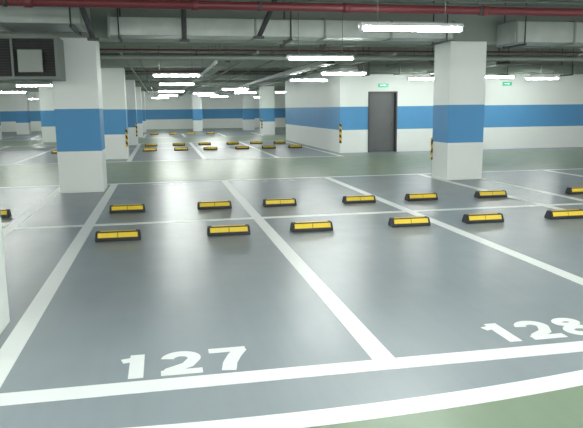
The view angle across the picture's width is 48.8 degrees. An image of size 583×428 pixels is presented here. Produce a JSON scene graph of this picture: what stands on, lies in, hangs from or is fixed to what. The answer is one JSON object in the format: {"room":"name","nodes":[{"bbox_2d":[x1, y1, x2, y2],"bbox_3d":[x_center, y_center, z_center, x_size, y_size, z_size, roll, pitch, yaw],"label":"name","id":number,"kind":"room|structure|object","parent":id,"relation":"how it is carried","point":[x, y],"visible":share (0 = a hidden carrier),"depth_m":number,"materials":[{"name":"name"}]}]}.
{"room":"parking garage","nodes":[
{"label":"parking garage","id":0,"kind":"room"},
{"bbox_2d":[0,90,285,131],"bbox_3d":[-10.995,-9.099,54.049,48.000,3.900,0.200,-2,9,-11],"label":"wall","id":1,"kind":"structure","parent":0,"point":[173,112],"depth_m":54.34,"materials":[{"name":"paint"}]},
{"bbox_2d":[0,127,582,427],"bbox_3d":[-4.700,-2.081,23.505,48.000,0.200,64.000,-2,9,-11],"label":"floor","id":2,"kind":"structure","parent":0,"point":[432,289],"depth_m":5.93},
{"bbox_2d":[0,211,9,333],"bbox_3d":[-2.517,-0.555,4.234,0.840,2.980,0.840,-2,9,-11],"label":"concrete column","id":3,"kind":"structure","parent":2,"relation":"on","point":[4,306],"depth_m":4.80,"materials":[{"name":"paint"}]},
{"bbox_2d":[0,209,11,217],"bbox_3d":[-4.602,-0.004,9.840,0.550,0.118,0.180,-3,10,-12],"label":"wheel stop","id":4,"kind":"object","parent":2,"relation":"on","point":[5,213],"visible":0.97,"depth_m":9.81,"materials":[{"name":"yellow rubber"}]},
{"bbox_2d":[13,92,31,134],"bbox_3d":[-19.167,-7.187,45.796,0.840,2.980,0.840,-2,9,-11],"label":"concrete column","id":5,"kind":"structure","parent":2,"relation":"on","point":[21,100],"depth_m":45.44,"materials":[{"name":"paint"}]},
{"bbox_2d":[12,151,49,163],"bbox_3d":[-9.245,-2.054,23.025,0.150,0.003,6.800,-2,9,-11],"label":"parking line","id":6,"kind":"object","parent":2,"relation":"on","point":[46,151],"visible":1,"depth_m":22.61,"materials":[{"name":"paint"}]},
{"bbox_2d":[5,187,59,227],"bbox_3d":[-4.423,-0.206,11.430,0.150,0.003,5.120,-2,9,-11],"label":"parking line","id":7,"kind":"object","parent":2,"relation":"on","point":[22,218],"visible":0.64,"depth_m":10.51,"materials":[{"name":"paint"}]},
{"bbox_2d":[0,226,93,387],"bbox_3d":[-2.309,0.605,6.343,0.150,0.003,5.512,-2,9,-11],"label":"parking line","id":8,"kind":"object","parent":2,"relation":"on","point":[11,349],"visible":1,"depth_m":5.23,"materials":[{"name":"paint"}]},
{"bbox_2d":[38,86,55,142],"bbox_3d":[-12.665,-5.245,33.514,0.700,2.980,0.700,-2,9,-11],"label":"concrete column","id":9,"kind":"structure","parent":2,"relation":"on","point":[46,100],"depth_m":33.18,"materials":[{"name":"paint"}]},
{"bbox_2d":[52,38,106,192],"bbox_3d":[-4.245,-1.956,12.893,0.840,2.980,0.840,-2,9,-11],"label":"concrete column","id":10,"kind":"structure","parent":2,"relation":"on","point":[78,103],"depth_m":12.52,"materials":[{"name":"paint"}]},
{"bbox_2d":[84,184,117,224],"bbox_3d":[-3.384,-0.251,11.634,0.150,0.003,5.120,-2,9,-11],"label":"parking line","id":11,"kind":"object","parent":2,"relation":"on","point":[97,211],"visible":1,"depth_m":10.86,"materials":[{"name":"paint"}]},
{"bbox_2d":[101,68,128,159],"bbox_3d":[-5.956,-3.352,21.515,0.840,2.980,0.840,-2,9,-11],"label":"concrete column","id":12,"kind":"structure","parent":2,"relation":"on","point":[113,82],"depth_m":21.13,"materials":[{"name":"paint"}]},
{"bbox_2d":[95,229,140,241],"bbox_3d":[-2.166,0.265,8.034,0.550,0.118,0.180,-2,9,-10],"label":"wheel stop","id":13,"kind":"object","parent":2,"relation":"on","point":[135,234],"visible":1,"depth_m":7.97,"materials":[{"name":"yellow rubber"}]},
{"bbox_2d":[0,141,245,146],"bbox_3d":[-10.235,-3.295,30.656,20.000,0.003,0.150,-2,9,-11],"label":"parking line","id":14,"kind":"object","parent":2,"relation":"on","point":[236,141],"visible":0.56,"depth_m":31.25,"materials":[{"name":"paint"}]},
{"bbox_2d":[109,204,144,213],"bbox_3d":[-2.612,-0.091,10.231,0.550,0.118,0.180,-3,10,-12],"label":"wheel stop","id":15,"kind":"object","parent":2,"relation":"on","point":[128,208],"visible":1,"depth_m":10.16,"materials":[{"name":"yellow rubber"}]},
{"bbox_2d":[125,80,137,144],"bbox_3d":[-7.706,-4.745,30.129,0.840,2.980,0.840,-2,9,-11],"label":"concrete column","id":16,"kind":"structure","parent":2,"relation":"on","point":[130,84],"depth_m":29.77,"materials":[{"name":"paint"}]},
{"bbox_2d":[127,149,137,160],"bbox_3d":[-5.834,-2.202,23.694,0.150,0.003,6.800,-2,9,-11],"label":"parking line","id":17,"kind":"object","parent":2,"relation":"on","point":[132,155],"visible":1,"depth_m":23.04,"materials":[{"name":"paint"}]},
{"bbox_2d":[135,87,142,136],"bbox_3d":[-9.456,-6.139,38.743,0.840,2.980,0.840,-2,9,-11],"label":"concrete column","id":18,"kind":"structure","parent":2,"relation":"on","point":[138,89],"depth_m":38.40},
{"bbox_2d":[141,91,145,131],"bbox_3d":[-11.206,-7.533,47.358,0.840,2.980,0.840,-2,9,-11],"label":"concrete column","id":19,"kind":"structure","parent":2,"relation":"on","point":[142,92],"depth_m":47.02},
{"bbox_2d":[143,148,156,151],"bbox_3d":[-5.585,-2.533,25.318,0.550,0.118,0.180,-2,9,-11],"label":"wheel stop","id":20,"kind":"object","parent":2,"relation":"on","point":[144,149],"visible":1,"depth_m":25.25,"materials":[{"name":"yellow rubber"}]},
{"bbox_2d":[9,156,331,164],"bbox_3d":[-8.023,-1.533,19.767,20.000,0.003,0.150,-2,9,-11],"label":"parking line","id":21,"kind":"object","parent":2,"relation":"on","point":[316,156],"visible":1,"depth_m":20.78,"materials":[{"name":"paint"}]},
{"bbox_2d":[174,147,187,150],"bbox_3d":[-4.389,-2.585,25.553,0.550,0.118,0.180,-2,9,-11],"label":"wheel stop","id":22,"kind":"object","parent":2,"relation":"on","point":[181,148],"visible":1,"depth_m":25.48,"materials":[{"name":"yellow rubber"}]},
{"bbox_2d":[121,346,245,378],"bbox_3d":[-0.679,0.951,4.124,0.821,0.003,0.387,-2,9,-11],"label":"number","id":23,"kind":"object","parent":2,"relation":"on","point":[136,367],"visible":1,"depth_m":4.12,"materials":[{"name":"paint"}]},
{"bbox_2d":[192,91,202,130],"bbox_3d":[-7.064,-7.701,48.099,0.700,2.980,0.700,-2,9,-11],"label":"concrete column","id":24,"kind":"structure","parent":2,"relation":"on","point":[196,100],"depth_m":47.78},
{"bbox_2d":[194,148,206,158],"bbox_3d":[-3.471,-2.305,24.157,0.150,0.003,6.800,-2,9,-11],"label":"parking line","id":25,"kind":"object","parent":2,"relation":"on","point":[201,155],"visible":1,"depth_m":23.17,"materials":[{"name":"paint"}]},
{"bbox_2d":[197,201,231,209],"bbox_3d":[-1.259,-0.149,10.496,0.550,0.118,0.180,-2,9,-10],"label":"wheel stop","id":26,"kind":"object","parent":2,"relation":"on","point":[204,205],"visible":1,"depth_m":10.43,"materials":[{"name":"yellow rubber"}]},
{"bbox_2d":[207,224,250,236],"bbox_3d":[-0.813,0.206,8.299,0.550,0.118,0.180,-2,9,-10],"label":"wheel stop","id":27,"kind":"object","parent":2,"relation":"on","point":[244,229],"visible":1,"depth_m":8.23,"materials":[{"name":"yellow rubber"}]},
{"bbox_2d":[221,181,261,216],"bbox_3d":[-1.021,-0.353,12.097,0.150,0.003,5.120,-2,9,-11],"label":"parking line","id":28,"kind":"object","parent":2,"relation":"on","point":[252,212],"visible":1,"depth_m":11.38,"materials":[{"name":"paint"}]},
{"bbox_2d":[242,90,254,130],"bbox_3d":[-3.284,-7.877,48.911,0.840,2.980,0.840,-2,9,-11],"label":"concrete column","id":29,"kind":"structure","parent":2,"relation":"on","point":[248,108],"depth_m":48.53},
{"bbox_2d":[249,146,277,157],"bbox_3d":[-1.128,-2.407,24.617,0.150,0.003,6.800,-2,9,-11],"label":"parking line","id":30,"kind":"object","parent":2,"relation":"on","point":[249,146],"visible":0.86,"depth_m":23.84,"materials":[{"name":"paint"}]},
{"bbox_2d":[259,86,274,134],"bbox_3d":[-1.534,-6.484,40.297,0.840,2.980,0.840,-2,9,-11],"label":"concrete column","id":31,"kind":"structure","parent":2,"relation":"on","point":[266,93],"depth_m":39.90,"materials":[{"name":"paint"}]},
{"bbox_2d":[262,145,275,148],"bbox_3d":[-0.928,-2.735,26.231,0.550,0.118,0.180,-2,9,-11],"label":"wheel stop","id":32,"kind":"object","parent":2,"relation":"on","point":[270,146],"visible":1,"depth_m":26.16,"materials":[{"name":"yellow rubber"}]},
{"bbox_2d":[262,198,296,206],"bbox_3d":[-0.200,-0.195,10.704,0.550,0.118,0.180,-3,9,-11],"label":"wheel stop","id":33,"kind":"object","parent":2,"relation":"on","point":[283,201],"visible":1,"depth_m":10.64,"materials":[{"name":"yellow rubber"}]},
{"bbox_2d":[0,341,582,405],"bbox_3d":[1.259,0.919,4.186,32.000,0.003,0.166,-2,9,-11],"label":"parking line","id":34,"kind":"object","parent":2,"relation":"on","point":[78,392],"visible":1,"depth_m":3.92,"materials":[{"name":"paint"}]},
{"bbox_2d":[0,168,582,187],"bbox_3d":[-0.892,-0.794,14.775,32.000,0.003,0.150,-2,9,-11],"label":"parking line","id":35,"kind":"object","parent":2,"relation":"on","point":[578,168],"visible":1,"depth_m":14.89,"materials":[{"name":"paint"}]},
{"bbox_2d":[2,203,582,229],"bbox_3d":[0.144,0.031,9.674,32.000,0.003,0.150,-2,9,-11],"label":"parking line","id":36,"kind":"object","parent":2,"relation":"on","point":[42,227],"visible":1,"depth_m":9.62,"materials":[{"name":"paint"}]},
{"bbox_2d":[290,220,332,232],"bbox_3d":[0.266,0.159,8.510,0.550,0.118,0.180,-2,9,-11],"label":"wheel stop","id":37,"kind":"object","parent":2,"relation":"on","point":[308,226],"visible":1,"depth_m":8.44,"materials":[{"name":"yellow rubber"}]},
{"bbox_2d":[302,146,341,155],"bbox_3d":[1.000,-2.499,25.034,0.150,0.003,6.800,-2,9,-11],"label":"parking line","id":38,"kind":"object","parent":2,"relation":"on","point":[302,146],"visible":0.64,"depth_m":24.02,"materials":[{"name":"paint"}]},
{"bbox_2d":[254,219,394,359],"bbox_3d":[0.054,0.502,6.807,0.150,0.003,5.512,-2,9,-11],"label":"parking line","id":39,"kind":"object","parent":2,"relation":"on","point":[372,346],"visible":1,"depth_m":5.35,"materials":[{"name":"paint"}]},
{"bbox_2d":[128,370,582,427],"bbox_3d":[1.348,0.990,3.748,32.000,0.003,0.464,-2,9,-11],"label":"parking line","id":40,"kind":"object","parent":2,"relation":"on","point":[369,411],"visible":1,"depth_m":3.47,"materials":[{"name":"paint"}]},
{"bbox_2d":[342,195,375,203],"bbox_3d":[1.153,-0.254,10.969,0.550,0.118,0.180,-2,9,-11],"label":"wheel stop","id":41,"kind":"object","parent":2,"relation":"on","point":[361,198],"visible":1,"depth_m":10.90,"materials":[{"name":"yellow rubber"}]},
{"bbox_2d":[323,177,410,210],"bbox_3d":[1.322,-0.455,12.557,0.150,0.003,5.120,-2,9,-11],"label":"parking line","id":42,"kind":"object","parent":2,"relation":"on","point":[400,207],"visible":1,"depth_m":11.98,"materials":[{"name":"paint"}]},
{"bbox_2d":[388,216,430,227],"bbox_3d":[1.609,0.101,8.774,0.550,0.118,0.180,-2,9,-10],"label":"wheel stop","id":43,"kind":"object","parent":2,"relation":"on","point":[415,221],"visible":1,"depth_m":8.71,"materials":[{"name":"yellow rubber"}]},
{"bbox_2d":[405,193,437,200],"bbox_3d":[2.261,-0.302,11.186,0.550,0.118,0.180,-2,9,-10],"label":"wheel stop","id":44,"kind":"object","parent":2,"relation":"on","point":[412,196],"visible":1,"depth_m":11.12,"materials":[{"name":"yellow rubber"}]},
{"bbox_2d":[431,41,486,179],"bbox_3d":[3.735,-2.295,14.408,0.840,2.980,0.840,-2,9,-11],"label":"concrete column","id":45,"kind":"structure","parent":2,"relation":"on","point":[459,66],"depth_m":14.06,"materials":[{"name":"paint"}]},
{"bbox_2d":[430,138,432,159],"bbox_3d":[3.267,-1.512,14.858,0.070,0.500,0.070,-2,9,-11],"label":"guard","id":46,"kind":"object","parent":45,"relation":"attached to","point":[431,158],"visible":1,"depth_m":14.84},
{"bbox_2d":[417,174,542,204],"bbox_3d":[3.597,-0.554,13.003,0.150,0.003,5.120,-2,9,-11],"label":"parking line","id":47,"kind":"object","parent":2,"relation":"on","point":[472,187],"visible":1,"depth_m":12.68,"materials":[{"name":"paint"}]},
{"bbox_2d":[462,213,503,223],"bbox_3d":[2.678,0.054,8.983,0.550,0.118,0.180,-2,9,-10],"label":"wheel stop","id":48,"kind":"object","parent":2,"relation":"on","point":[482,217],"visible":1,"depth_m":8.92,"materials":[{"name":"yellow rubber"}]},
{"bbox_2d":[474,190,506,197],"bbox_3d":[3.545,-0.358,11.438,0.550,0.118,0.180,-2,9,-10],"label":"wheel stop","id":49,"kind":"object","parent":2,"relation":"on","point":[490,193],"visible":1,"depth_m":11.37,"materials":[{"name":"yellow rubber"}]},
{"bbox_2d":[407,212,582,284],"bbox_3d":[2.397,0.401,7.266,0.150,0.003,5.512,-2,9,-11],"label":"parking line","id":50,"kind":"object","parent":2,"relation":"on","point":[557,271],"visible":1,"depth_m":7.10,"materials":[{"name":"paint"}]},
{"bbox_2d":[481,318,582,341],"bbox_3d":[1.800,0.835,4.662,0.792,0.003,0.375,-2,9,-11],"label":"number","id":51,"kind":"object","parent":2,"relation":"on","point":[544,330],"visible":1,"depth_m":4.66,"materials":[{"name":"paint"}]},
{"bbox_2d":[481,178,582,200],"bbox_3d":[4.509,-0.594,13.182,0.150,0.003,5.120,-2,9,-11],"label":"parking line","id":52,"kind":"object","parent":2,"relation":"on","point":[564,196],"visible":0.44,"depth_m":12.28,"materials":[{"name":"paint"}]},
{"bbox_2d":[544,206,566,209],"bbox_3d":[4.671,0.302,7.712,0.150,0.003,5.512,-2,9,-11],"label":"parking line","id":53,"kind":"object","parent":2,"relation":"on","point":[552,207],"visible":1,"depth_m":10.16,"materials":[{"name":"paint"}]},
{"bbox_2d":[543,170,582,176],"bbox_3d":[6.862,-0.696,13.643,0.150,0.003,5.120,-2,9,-11],"label":"parking line","id":54,"kind":"object","parent":2,"relation":"on","point":[543,170],"visible":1,"depth_m":15.29,"materials":[{"name":"paint"}]},
{"bbox_2d":[544,209,582,219],"bbox_3d":[3.933,0.000,9.229,0.550,0.118,0.180,-2,9,-11],"label":"wheel stop","id":55,"kind":"object","parent":2,"relation":"on","point":[569,213],"visible":1,"depth_m":9.16,"materials":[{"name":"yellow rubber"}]},
{"bbox_2d":[565,187,582,194],"bbox_3d":[5.320,-0.435,11.786,0.550,0.118,0.180,-2,9,-10],"label":"wheel stop","id":56,"kind":"object","parent":2,"relation":"on","point":[570,190],"visible":1,"depth_m":11.70,"materials":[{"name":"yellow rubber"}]},
{"bbox_2d":[285,68,337,151],"bbox_3d":[0.805,-4.959,28.006,0.250,3.900,10.150,-2,9,-11],"label":"wall","id":57,"kind":"structure","parent":0,"point":[311,107],"depth_m":26.88,"materials":[{"name":"paint"}]},
{"bbox_2d":[338,68,582,152],"bbox_3d":[10.401,-4.518,24.654,17.740,3.900,0.250,-2,9,-11],"label":"wall","id":58,"kind":"structure","parent":0,"point":[529,113],"depth_m":24.06,"materials":[{"name":"paint"}]},
{"bbox_2d":[339,124,341,142],"bbox_3d":[1.754,-2.889,23.046,0.070,0.700,0.070,-2,9,-11],"label":"guard","id":59,"kind":"object","parent":58,"relation":"attached to","point":[340,125],"visible":1,"depth_m":23.02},
{"bbox_2d":[368,91,397,151],"bbox_3d":[3.275,-3.352,23.385,1.100,2.170,0.270,-2,9,-11],"label":"door","id":60,"kind":"structure","parent":58,"relation":"in","point":[382,105],"depth_m":23.43,"materials":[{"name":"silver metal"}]},
{"bbox_3d":[-4.746,-6.127,22.841,48.000,0.200,64.000,-2,9,-11],"label":"ceiling","id":61,"kind":"structure","parent":0,"visible":0},
{"bbox_2d":[0,82,25,92],"bbox_3d":[-13.271,-6.443,30.356,1.260,1.420,0.170,-2,9,-11],"label":"fluorescent light","id":62,"kind":"object","parent":61,"relation":"hanging from","point":[1,82],"visible":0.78,"depth_m":30.43,"materials":[{"name":"white plastic"}]},
{"bbox_2d":[15,84,52,86],"bbox_3d":[-9.208,-5.265,22.900,1.260,1.420,0.170,-2,9,-11],"label":"fluorescent light","id":63,"kind":"object","parent":61,"relation":"hanging from","point":[17,85],"visible":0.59,"depth_m":22.95,"materials":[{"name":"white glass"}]},
{"bbox_2d":[0,6,89,35],"bbox_3d":[-6.174,-3.537,10.675,5.300,0.940,1.360,-2,9,-11],"label":"air duct","id":64,"kind":"object","parent":61,"relation":"hanging from","point":[13,19],"visible":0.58,"depth_m":10.58,"materials":[{"name":"metal"}]},
{"bbox_2d":[0,35,65,81],"bbox_3d":[-5.119,-2.767,11.345,2.000,0.800,0.900,-2,9,-11],"label":"fan","id":65,"kind":"object","parent":64,"relation":"attached to","point":[22,57],"visible":1,"depth_m":11.11,"materials":[{"name":"metal"}]},
{"bbox_2d":[79,7,98,40],"bbox_3d":[-3.408,-3.401,10.329,0.540,1.183,0.160,-2,9,-11],"label":"strut","id":66,"kind":"object","parent":61,"relation":"hanging from","point":[91,37],"visible":0.74,"depth_m":10.38,"materials":[{"name":"metal"}]},
{"bbox_2d":[119,45,149,93],"bbox_3d":[-7.676,-7.159,33.133,0.058,1.030,38.600,-2,9,-11],"label":"pipe","id":67,"kind":"object","parent":61,"relation":"hanging from","point":[120,52],"visible":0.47,"depth_m":20.75,"materials":[{"name":"metal"}]},
{"bbox_2d":[0,82,284,87],"bbox_3d":[-7.925,-8.111,38.611,48.000,0.920,0.560,-2,9,-11],"label":"trim","id":68,"kind":"structure","parent":61,"relation":"attached to","point":[210,84],"depth_m":38.65,"materials":[{"name":"paint"}]},
{"bbox_2d":[0,86,284,91],"bbox_3d":[-9.674,-9.505,47.226,48.000,0.920,0.560,-2,9,-11],"label":"trim","id":69,"kind":"structure","parent":61,"relation":"attached to","point":[275,87],"depth_m":47.15,"materials":[{"name":"paint"}]},
{"bbox_2d":[2,80,284,82],"bbox_3d":[-5.922,-7.359,33.767,30.000,0.880,0.117,-2,9,-11],"label":"pipe","id":70,"kind":"object","parent":61,"relation":"hanging from","point":[143,81],"visible":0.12,"depth_m":33.62,"materials":[{"name":"metal"}]},
{"bbox_2d":[136,45,152,90],"bbox_3d":[-6.974,-6.913,31.430,0.040,0.980,34.250,-2,9,-11],"label":"conduit","id":71,"kind":"object","parent":61,"relation":"hanging from","point":[139,45],"visible":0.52,"depth_m":20.45,"materials":[{"name":"metal"}]},
{"bbox_2d":[158,81,183,91],"bbox_3d":[-5.967,-6.760,31.789,1.260,1.420,0.170,-2,9,-11],"label":"fluorescent light","id":72,"kind":"object","parent":61,"relation":"hanging from","point":[162,81],"visible":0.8,"depth_m":31.85,"materials":[{"name":"white plastic"}]},
{"bbox_2d":[152,45,199,76],"bbox_3d":[-3.096,-4.391,17.154,1.260,1.420,0.170,-2,9,-11],"label":"fluorescent light","id":73,"kind":"object","parent":61,"relation":"hanging from","point":[160,74],"visible":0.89,"depth_m":17.21,"materials":[{"name":"white plastic"}]},
{"bbox_2d":[159,69,194,84],"bbox_3d":[-4.129,-5.337,22.991,1.260,1.420,0.170,-2,9,-11],"label":"fluorescent light","id":74,"kind":"object","parent":61,"relation":"hanging from","point":[188,82],"visible":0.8,"depth_m":23.07,"materials":[{"name":"white plastic"}]},
{"bbox_2d":[179,9,189,41],"bbox_3d":[-1.859,-3.543,11.034,0.200,1.140,0.160,-2,9,-11],"label":"strut","id":75,"kind":"object","parent":61,"relation":"hanging from","point":[183,11],"visible":0.74,"depth_m":11.05,"materials":[{"name":"metal"}]},
{"bbox_2d":[178,46,229,95],"bbox_3d":[-5.380,-7.159,33.651,0.360,1.250,38.500,-2,9,-11],"label":"cable tray","id":76,"kind":"object","parent":61,"relation":"hanging from","point":[215,66],"visible":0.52,"depth_m":19.56,"materials":[{"name":"grey paint"}]},
{"bbox_2d":[124,68,291,80],"bbox_3d":[-14.871,-6.339,28.292,30.260,0.920,0.560,-2,9,-11],"label":"trim","id":77,"kind":"structure","parent":61,"relation":"attached to","point":[127,77],"depth_m":30.09,"materials":[{"name":"paint"}]},
{"bbox_2d":[125,72,306,74],"bbox_3d":[-7.310,-6.077,26.047,16.200,0.880,0.117,-2,9,-11],"label":"pipe","id":78,"kind":"object","parent":61,"relation":"hanging from","point":[126,73],"visible":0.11,"depth_m":26.97,"materials":[{"name":"metal"}]},
{"bbox_2d":[125,68,316,74],"bbox_3d":[-6.798,-5.605,23.541,16.200,1.010,0.060,-2,9,-11],"label":"pipe","id":79,"kind":"object","parent":61,"relation":"hanging from","point":[195,68],"visible":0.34,"depth_m":24.22,"materials":[{"name":"metal"}]},
{"bbox_2d":[189,51,259,93],"bbox_3d":[-4.588,-7.301,33.738,0.068,1.015,38.600,-2,9,-11],"label":"pipe","id":80,"kind":"object","parent":61,"relation":"hanging from","point":[256,52],"visible":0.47,"depth_m":21.75,"materials":[{"name":"metal"}]},
{"bbox_2d":[222,80,248,89],"bbox_3d":[-2.583,-6.412,29.433,1.260,1.420,0.170,-2,9,-11],"label":"fluorescent light","id":81,"kind":"object","parent":61,"relation":"hanging from","point":[244,88],"visible":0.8,"depth_m":29.51,"materials":[{"name":"white plastic"}]},
{"bbox_2d":[202,52,290,91],"bbox_3d":[-3.396,-7.069,32.132,0.040,0.980,34.250,-2,9,-11],"label":"conduit","id":82,"kind":"object","parent":61,"relation":"hanging from","point":[289,52],"visible":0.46,"depth_m":22.75,"materials":[{"name":"metal"}]},
{"bbox_2d":[253,0,277,38],"bbox_3d":[-0.335,-3.653,11.326,0.690,1.089,0.160,-2,9,-11],"label":"strut","id":83,"kind":"object","parent":61,"relation":"hanging from","point":[269,13],"visible":0.74,"depth_m":11.31,"materials":[{"name":"metal"}]},
{"bbox_2d":[211,46,334,95],"bbox_3d":[-2.880,-7.257,34.143,0.360,1.270,38.500,-2,9,-11],"label":"cable tray","id":84,"kind":"object","parent":61,"relation":"hanging from","point":[319,64],"visible":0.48,"depth_m":20.25,"materials":[{"name":"grey paint"}]},
{"bbox_2d":[107,1,455,44],"bbox_3d":[-0.081,-3.904,12.680,6.850,1.000,0.760,-2,9,-11],"label":"air duct","id":85,"kind":"object","parent":61,"relation":"hanging from","point":[118,27],"visible":0.88,"depth_m":12.37,"materials":[{"name":"metal"}]},
{"bbox_2d":[0,0,582,44],"bbox_3d":[-2.698,-3.949,12.885,48.000,0.920,0.560,-2,9,-11],"label":"trim","id":86,"kind":"structure","parent":61,"relation":"attached to","point":[477,27],"depth_m":13.37,"materials":[{"name":"paint"}]},
{"bbox_2d":[0,0,582,16],"bbox_3d":[1.152,-3.317,8.996,26.000,0.992,0.141,-2,9,-11],"label":"pipe","id":87,"kind":"object","parent":61,"relation":"hanging from","point":[194,5],"visible":1,"depth_m":8.79,"materials":[{"name":"metal"}]},
{"bbox_2d":[248,46,344,82],"bbox_3d":[-0.499,-5.873,24.648,0.040,0.980,18.250,-2,9,-11],"label":"conduit","id":88,"kind":"object","parent":61,"relation":"hanging from","point":[315,46],"visible":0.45,"depth_m":20.93,"materials":[{"name":"metal"}]},
{"bbox_2d":[272,43,332,47],"bbox_3d":[0.237,-4.139,13.998,1.300,0.970,0.460,-2,9,-11],"label":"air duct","id":89,"kind":"object","parent":61,"relation":"hanging from","point":[273,44],"visible":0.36,"depth_m":14.03,"materials":[{"name":"metal"}]},
{"bbox_2d":[232,47,380,91],"bbox_3d":[-1.141,-7.167,32.574,0.040,0.980,34.250,-2,9,-11],"label":"conduit","id":90,"kind":"object","parent":61,"relation":"hanging from","point":[348,47],"visible":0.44,"depth_m":22.73,"materials":[{"name":"metal"}]},
{"bbox_2d":[289,78,327,80],"bbox_3d":[0.559,-5.062,20.991,1.260,1.420,0.170,-2,9,-11],"label":"fluorescent light","id":91,"kind":"object","parent":61,"relation":"hanging from","point":[290,79],"visible":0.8,"depth_m":21.06,"materials":[{"name":"white plastic"}]},
{"bbox_2d":[230,52,396,93],"bbox_3d":[-1.254,-7.433,34.394,0.078,1.040,38.600,-2,9,-11],"label":"pipe","id":92,"kind":"object","parent":61,"relation":"hanging from","point":[394,53],"visible":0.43,"depth_m":22.34,"materials":[{"name":"metal"}]},
{"bbox_2d":[287,0,353,60],"bbox_3d":[0.535,-3.558,11.828,1.260,1.420,0.170,-2,9,-11],"label":"fluorescent light","id":93,"kind":"object","parent":61,"relation":"hanging from","point":[289,57],"visible":1,"depth_m":11.89,"materials":[{"name":"white plastic"}]},
{"bbox_2d":[100,46,571,56],"bbox_3d":[-0.717,-4.860,18.182,26.000,0.880,0.117,-2,9,-11],"label":"pipe","id":94,"kind":"object","parent":61,"relation":"hanging from","point":[193,54],"visible":0.18,"depth_m":18.26,"materials":[{"name":"metal"}]},
{"bbox_2d":[100,47,577,54],"bbox_3d":[-2.092,-5.283,19.900,28.000,0.572,0.044,-2,9,-11],"label":"conduit","id":95,"kind":"object","parent":61,"relation":"hanging from","point":[395,47],"visible":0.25,"depth_m":20.58,"materials":[{"name":"metal"}]},
{"bbox_2d":[99,45,582,67],"bbox_3d":[-4.307,-5.229,20.802,48.000,0.920,0.560,-2,9,-11],"label":"pipe","id":96,"kind":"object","parent":61,"relation":"attached to","point":[103,63],"depth_m":21.27,"materials":[{"name":"metal"}]},
{"bbox_2d":[99,42,582,48],"bbox_3d":[-0.147,-4.436,15.370,26.000,0.820,0.136,-2,9,-11],"label":"pipe","id":97,"kind":"object","parent":61,"relation":"hanging from","point":[100,43],"visible":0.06,"depth_m":15.39,"materials":[{"name":"metal"}]},
{"bbox_2d":[99,46,582,55],"bbox_3d":[-0.264,-4.436,15.966,26.000,1.010,0.060,-2,9,-11],"label":"pipe","id":98,"kind":"object","parent":61,"relation":"hanging from","point":[215,49],"visible":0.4,"depth_m":16.14,"materials":[{"name":"metal"}]},
{"bbox_2d":[100,43,582,60],"bbox_3d":[-0.066,-4.196,15.012,26.000,1.180,0.098,-2,9,-11],"label":"pipe","id":99,"kind":"object","parent":61,"relation":"hanging from","point":[102,57],"visible":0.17,"depth_m":15.01,"materials":[{"name":"metal"}]},
{"bbox_2d":[320,47,366,74],"bbox_3d":[1.395,-4.438,17.129,1.260,1.420,0.170,-2,9,-11],"label":"fluorescent light","id":100,"kind":"object","parent":61,"relation":"hanging from","point":[328,72],"visible":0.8,"depth_m":17.18,"materials":[{"name":"white plastic"}]},
{"bbox_2d":[209,0,582,7],"bbox_3d":[-0.491,-4.130,11.992,28.000,0.322,0.044,-2,9,-11],"label":"conduit","id":101,"kind":"object","parent":61,"relation":"hanging from","point":[303,1],"visible":1,"depth_m":12.55,"materials":[{"name":"metal"}]},
{"bbox_2d":[386,47,433,66],"bbox_3d":[3.573,-4.936,18.654,0.040,0.980,4.750,-2,9,-11],"label":"conduit","id":102,"kind":"object","parent":61,"relation":"hanging from","point":[414,47],"visible":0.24,"depth_m":19.51,"materials":[{"name":"metal"}]},
{"bbox_2d":[358,0,464,32],"bbox_3d":[1.410,-2.853,7.470,1.260,1.420,0.170,-2,9,-11],"label":"fluorescent light","id":103,"kind":"object","parent":61,"relation":"hanging from","point":[363,26],"visible":1,"depth_m":7.53,"materials":[{"name":"white plastic"}]},
{"bbox_2d":[407,77,433,79],"bbox_3d":[4.393,-5.097,20.938,1.260,1.420,0.170,-2,9,-11],"label":"fluorescent light","id":104,"kind":"object","parent":61,"relation":"hanging from","point":[408,78],"visible":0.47,"depth_m":20.97,"materials":[{"name":"white plastic"}]},
{"bbox_2d":[427,56,509,73],"bbox_3d":[4.953,-4.756,18.420,0.460,1.290,4.400,-2,9,-11],"label":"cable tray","id":105,"kind":"object","parent":61,"relation":"hanging from","point":[492,63],"visible":0.32,"depth_m":16.66,"materials":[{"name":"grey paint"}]},
{"bbox_2d":[358,47,582,76],"bbox_3d":[7.397,-5.464,22.444,10.400,1.250,0.710,-2,9,-11],"label":"air duct","id":106,"kind":"object","parent":61,"relation":"hanging from","point":[566,70],"visible":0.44,"depth_m":22.21,"materials":[{"name":"metal"}]},
{"bbox_2d":[396,0,582,4],"bbox_3d":[-0.225,-3.845,10.697,28.000,0.472,0.044,-2,9,-11],"label":"conduit","id":107,"kind":"object","parent":61,"relation":"hanging from","point":[486,1],"visible":1,"depth_m":11.52,"materials":[{"name":"metal"}]},
{"bbox_2d":[486,48,514,77],"bbox_3d":[6.472,-5.005,20.238,1.260,1.420,0.170,-2,9,-11],"label":"fluorescent light","id":108,"kind":"object","parent":61,"relation":"hanging from","point":[508,75],"visible":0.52,"depth_m":20.34,"materials":[{"name":"white plastic"}]},
{"bbox_2d":[496,0,582,48],"bbox_3d":[7.851,-4.202,14.165,6.800,1.070,0.910,-2,9,-11],"label":"air duct","id":109,"kind":"object","parent":61,"relation":"hanging from","point":[514,33],"visible":1,"depth_m":13.38,"materials":[{"name":"metal"}]},
{"bbox_2d":[524,48,559,79],"bbox_3d":[8.511,-5.276,21.745,1.260,1.420,0.170,-2,9,-11],"label":"fluorescent light","id":110,"kind":"object","parent":61,"relation":"hanging from","point":[525,78],"visible":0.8,"depth_m":21.79,"materials":[{"name":"white plastic"}]},
{"bbox_2d":[501,48,582,66],"bbox_3d":[7.593,-5.110,19.442,0.040,0.980,4.750,-2,9,-11],"label":"conduit","id":111,"kind":"object","parent":61,"relation":"hanging from","point":[542,48],"visible":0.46,"depth_m":20.18,"materials":[{"name":"metal"}]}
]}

